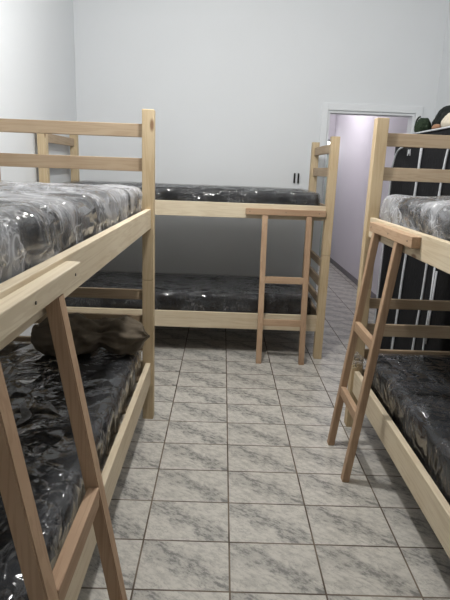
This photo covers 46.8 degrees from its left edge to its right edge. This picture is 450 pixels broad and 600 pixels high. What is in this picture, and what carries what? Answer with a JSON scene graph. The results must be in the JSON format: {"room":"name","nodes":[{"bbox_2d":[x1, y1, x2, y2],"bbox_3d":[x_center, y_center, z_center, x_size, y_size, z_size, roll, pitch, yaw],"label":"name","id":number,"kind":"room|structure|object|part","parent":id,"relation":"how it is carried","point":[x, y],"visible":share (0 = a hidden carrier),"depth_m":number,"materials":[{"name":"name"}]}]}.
{"room":"dormitory","nodes":[
{"label":"dormitory","id":0,"kind":"room"},
{"bbox_2d":[0,0,76,335],"bbox_3d":[-1.395,-0.577,1.577,0.120,3.050,6.790,2,14,-1],"label":"wall","id":1,"kind":"structure","parent":0,"point":[38,79],"depth_m":3.63,"materials":[{"name":"white paint"}]},
{"bbox_2d":[73,0,448,277],"bbox_3d":[0.325,-1.330,4.833,3.345,3.050,0.120,2,14,-1],"label":"wall","id":2,"kind":"structure","parent":0,"point":[236,90],"depth_m":4.63,"materials":[{"name":"white paint"}]},
{"bbox_2d":[308,102,422,305],"bbox_3d":[1.288,-0.791,4.962,0.906,2.012,0.138,2,14,-1],"label":"door frame","id":3,"kind":"structure","parent":2,"relation":"in","point":[342,108],"depth_m":4.69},
{"bbox_2d":[77,257,449,599],"bbox_3d":[0.257,0.527,3.897,3.555,0.100,10.740,2,14,-1],"label":"floor","id":4,"kind":"structure","parent":0,"point":[233,488],"depth_m":2.35,"materials":[{"name":"tile"}]},
{"bbox_2d":[0,109,154,599],"bbox_3d":[-0.705,0.110,1.768,1.066,1.675,2.180,2,14,-1],"label":"bunk bed","id":5,"kind":"object","parent":4,"relation":"on","point":[39,292],"visible":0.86,"depth_m":1.21,"materials":[{"name":"brown wood"}]},
{"bbox_3d":[-0.288,0.623,0.903,0.217,1.132,0.040,2,14,-1],"label":"ladder leg","id":6,"kind":"part","parent":5,"relation":"part of","materials":[{"name":"brown wood"}]},
{"bbox_2d":[0,341,141,599],"bbox_3d":[-0.824,0.546,1.909,0.760,0.196,1.967,2,14,-1],"label":"mattress","id":7,"kind":"object","parent":5,"relation":"on","point":[32,378],"visible":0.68,"depth_m":1.96,"materials":[{"name":"black plastic"}]},
{"bbox_2d":[31,313,149,356],"bbox_3d":[-0.672,0.162,2.625,0.582,0.210,0.265,0,14,-10],"label":"bundle","id":8,"kind":"object","parent":7,"relation":"on","point":[124,335],"visible":0.85,"depth_m":2.57,"materials":[{"name":"brown fabric"}]},
{"bbox_2d":[0,180,142,283],"bbox_3d":[-0.798,-0.274,1.699,0.803,0.202,1.990,2,14,-1],"label":"mattress","id":9,"kind":"object","parent":5,"relation":"on","point":[39,222],"visible":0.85,"depth_m":1.39,"materials":[{"name":"grey plastic"}]},
{"bbox_3d":[-0.395,-0.178,1.727,0.028,0.099,2.000,2,14,-1],"label":"rail","id":10,"kind":"part","parent":5,"relation":"part of","materials":[{"name":"brown wood"}]},
{"bbox_3d":[-0.289,0.540,1.233,0.217,1.132,0.040,2,14,-1],"label":"ladder leg","id":11,"kind":"part","parent":5,"relation":"part of","materials":[{"name":"brown wood"}]},
{"bbox_3d":[-0.426,0.653,1.936,0.028,0.124,2.000,2,14,-1],"label":"rail","id":12,"kind":"part","parent":5,"relation":"part of","materials":[{"name":"brown wood"}]},
{"bbox_3d":[-0.411,-0.138,2.799,0.060,1.675,0.060,2,14,-1],"label":"post","id":13,"kind":"part","parent":5,"relation":"part of","materials":[{"name":"brown wood"}]},
{"bbox_2d":[37,133,339,364],"bbox_3d":[-0.282,-0.465,4.169,2.120,1.652,1.005,2,14,-1],"label":"bunk bed","id":14,"kind":"object","parent":4,"relation":"on","point":[261,321],"visible":0.52,"depth_m":3.85,"materials":[{"name":"brown wood"}]},
{"bbox_3d":[-1.311,-0.421,3.839,0.060,1.652,0.060,2,14,-1],"label":"post","id":15,"kind":"part","parent":14,"relation":"part of","materials":[{"name":"brown wood"}]},
{"bbox_3d":[-1.313,-0.616,4.615,0.060,1.652,0.060,2,14,-1],"label":"post","id":16,"kind":"part","parent":14,"relation":"part of","materials":[{"name":"brown wood"}]},
{"bbox_2d":[65,270,311,314],"bbox_3d":[-0.306,-0.060,4.346,1.958,0.222,0.758,2,14,-1],"label":"mattress","id":17,"kind":"object","parent":14,"relation":"on","point":[173,291],"visible":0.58,"depth_m":4.01,"materials":[{"name":"black plastic"}]},
{"bbox_2d":[58,180,319,205],"bbox_3d":[-0.278,-0.832,4.153,1.963,0.178,0.756,2,14,-1],"label":"mattress","id":18,"kind":"object","parent":14,"relation":"on","point":[163,191],"visible":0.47,"depth_m":3.80,"materials":[{"name":"black plastic"}]},
{"bbox_3d":[-0.301,0.144,3.982,2.000,0.124,0.028,2,14,-1],"label":"rail","id":19,"kind":"part","parent":14,"relation":"part of","materials":[{"name":"brown wood"}]},
{"bbox_3d":[-0.271,-0.665,3.779,2.000,0.106,0.028,2,14,-1],"label":"rail","id":20,"kind":"part","parent":14,"relation":"part of","materials":[{"name":"brown wood"}]},
{"bbox_3d":[0.270,-0.071,3.833,0.040,1.092,0.156,2,14,-1],"label":"ladder leg","id":21,"kind":"part","parent":14,"relation":"part of","materials":[{"name":"brown wood"}]},
{"bbox_3d":[0.590,-0.060,3.837,0.040,1.092,0.156,2,14,-1],"label":"ladder leg","id":22,"kind":"part","parent":14,"relation":"part of","materials":[{"name":"brown wood"}]},
{"bbox_3d":[0.745,-0.545,4.640,0.060,1.652,0.060,2,14,-1],"label":"post","id":23,"kind":"part","parent":14,"relation":"part of","materials":[{"name":"brown wood"}]},
{"bbox_3d":[0.724,0.082,4.385,0.022,0.124,0.740,2,14,-1],"label":"rail","id":24,"kind":"part","parent":14,"relation":"part of","materials":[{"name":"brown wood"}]},
{"bbox_3d":[0.748,-0.350,3.864,0.060,1.652,0.060,2,14,-1],"label":"post","id":25,"kind":"part","parent":14,"relation":"part of","materials":[{"name":"brown wood"}]},
{"bbox_2d":[327,118,449,558],"bbox_3d":[1.083,0.169,1.799,1.005,1.675,2.120,2,14,-1],"label":"bunk bed","id":26,"kind":"object","parent":4,"relation":"on","point":[359,399],"visible":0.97,"depth_m":2.53,"materials":[{"name":"brown wood"}]},
{"bbox_3d":[0.646,0.222,2.641,0.156,1.132,0.040,2,14,-1],"label":"ladder leg","id":27,"kind":"part","parent":26,"relation":"part of","materials":[{"name":"brown wood"}]},
{"bbox_3d":[0.752,-0.093,2.794,0.060,1.675,0.060,2,14,-1],"label":"post","id":28,"kind":"part","parent":26,"relation":"part of","materials":[{"name":"brown wood"}]},
{"bbox_3d":[0.647,0.303,2.316,0.156,1.132,0.040,2,14,-1],"label":"ladder leg","id":29,"kind":"part","parent":26,"relation":"part of","materials":[{"name":"brown wood"}]},
{"bbox_2d":[352,351,449,504],"bbox_3d":[1.090,0.607,1.938,0.855,0.204,2.015,2,14,-1],"label":"mattress","id":30,"kind":"object","parent":26,"relation":"on","point":[414,390],"visible":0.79,"depth_m":2.29,"materials":[{"name":"black plastic"}]},
{"bbox_3d":[0.733,0.698,1.931,0.028,0.124,2.000,2,14,-1],"label":"rail","id":31,"kind":"part","parent":26,"relation":"part of","materials":[{"name":"brown wood"}]},
{"bbox_3d":[0.764,-0.133,1.722,0.028,0.099,2.000,2,14,-1],"label":"rail","id":32,"kind":"part","parent":26,"relation":"part of","materials":[{"name":"brown wood"}]},
{"bbox_2d":[380,195,449,240],"bbox_3d":[1.169,-0.202,1.709,0.788,0.200,2.007,2,14,-1],"label":"mattress","id":33,"kind":"object","parent":26,"relation":"on","point":[430,216],"visible":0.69,"depth_m":2.17,"materials":[{"name":"grey plastic"}]},
{"bbox_2d":[374,126,449,350],"bbox_3d":[1.503,-0.263,3.549,0.543,1.692,1.291,2,14,-1],"label":"wardrobe","id":34,"kind":"object","parent":4,"relation":"on","point":[416,279],"visible":0.38,"depth_m":3.41,"materials":[{"name":"black plastic"}]},
{"bbox_2d":[414,116,431,131],"bbox_3d":[1.365,-1.207,3.579,0.117,0.112,0.140,7,15,19],"label":"pouch","id":35,"kind":"object","parent":34,"relation":"on","point":[423,124],"visible":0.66,"depth_m":3.53,"materials":[{"name":"green fabric"}]},
{"bbox_3d":[1.243,0.188,3.217,0.013,0.800,0.022,2,14,-1],"label":"tie cord","id":36,"kind":"part","parent":34,"relation":"part of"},
{"bbox_2d":[431,124,441,128],"bbox_3d":[1.333,-1.091,3.278,0.052,0.033,0.105,2,14,-1],"label":"pouch","id":37,"kind":"object","parent":34,"relation":"on","point":[434,126],"visible":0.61,"depth_m":3.25,"materials":[{"name":"orange fabric"}]},
{"bbox_2d":[432,105,449,125],"bbox_3d":[1.477,-1.185,3.379,0.171,0.175,0.541,3,14,5],"label":"jacket","id":38,"kind":"object","parent":34,"relation":"on","point":[444,111],"visible":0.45,"depth_m":3.39,"materials":[{"name":"fabric"}]},
{"bbox_2d":[441,113,449,126],"bbox_3d":[1.346,-1.069,3.086,0.085,0.085,0.242,2,14,-1],"label":"roll","id":39,"kind":"object","parent":34,"relation":"on","point":[445,122],"visible":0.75,"depth_m":3.08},
{"bbox_2d":[328,114,335,139],"bbox_3d":[1.274,-2.260,8.675,1.240,3.050,0.120,2,14,-1],"label":"wall","id":40,"kind":"structure","parent":0,"point":[332,116],"depth_m":8.47,"materials":[{"name":"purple paint"}]},
{"bbox_2d":[319,154,328,256],"bbox_3d":[1.280,-1.582,8.749,0.820,1.700,0.057,2,14,-1],"label":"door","id":41,"kind":"structure","parent":40,"relation":"in","point":[327,154],"depth_m":8.71,"materials":[{"name":"white paint"}]},
{"bbox_2d":[330,115,407,294],"bbox_3d":[1.840,-1.759,6.766,0.120,3.050,3.830,2,14,-1],"label":"wall","id":42,"kind":"structure","parent":0,"point":[355,132],"depth_m":7.10,"materials":[{"name":"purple paint"}]},
{"bbox_2d":[330,257,375,297],"bbox_3d":[1.720,-0.312,7.109,0.012,0.070,3.790,2,14,-1],"label":"baseboard","id":43,"kind":"structure","parent":42,"relation":"attached to","point":[346,273],"depth_m":7.32,"materials":[{"name":"grey"}]},
{"bbox_2d":[434,0,449,118],"bbox_3d":[1.948,-0.448,1.559,0.120,3.050,6.670,2,14,-1],"label":"wall","id":44,"kind":"structure","parent":0,"point":[443,95],"depth_m":4.50,"materials":[{"name":"white paint"}]}
]}

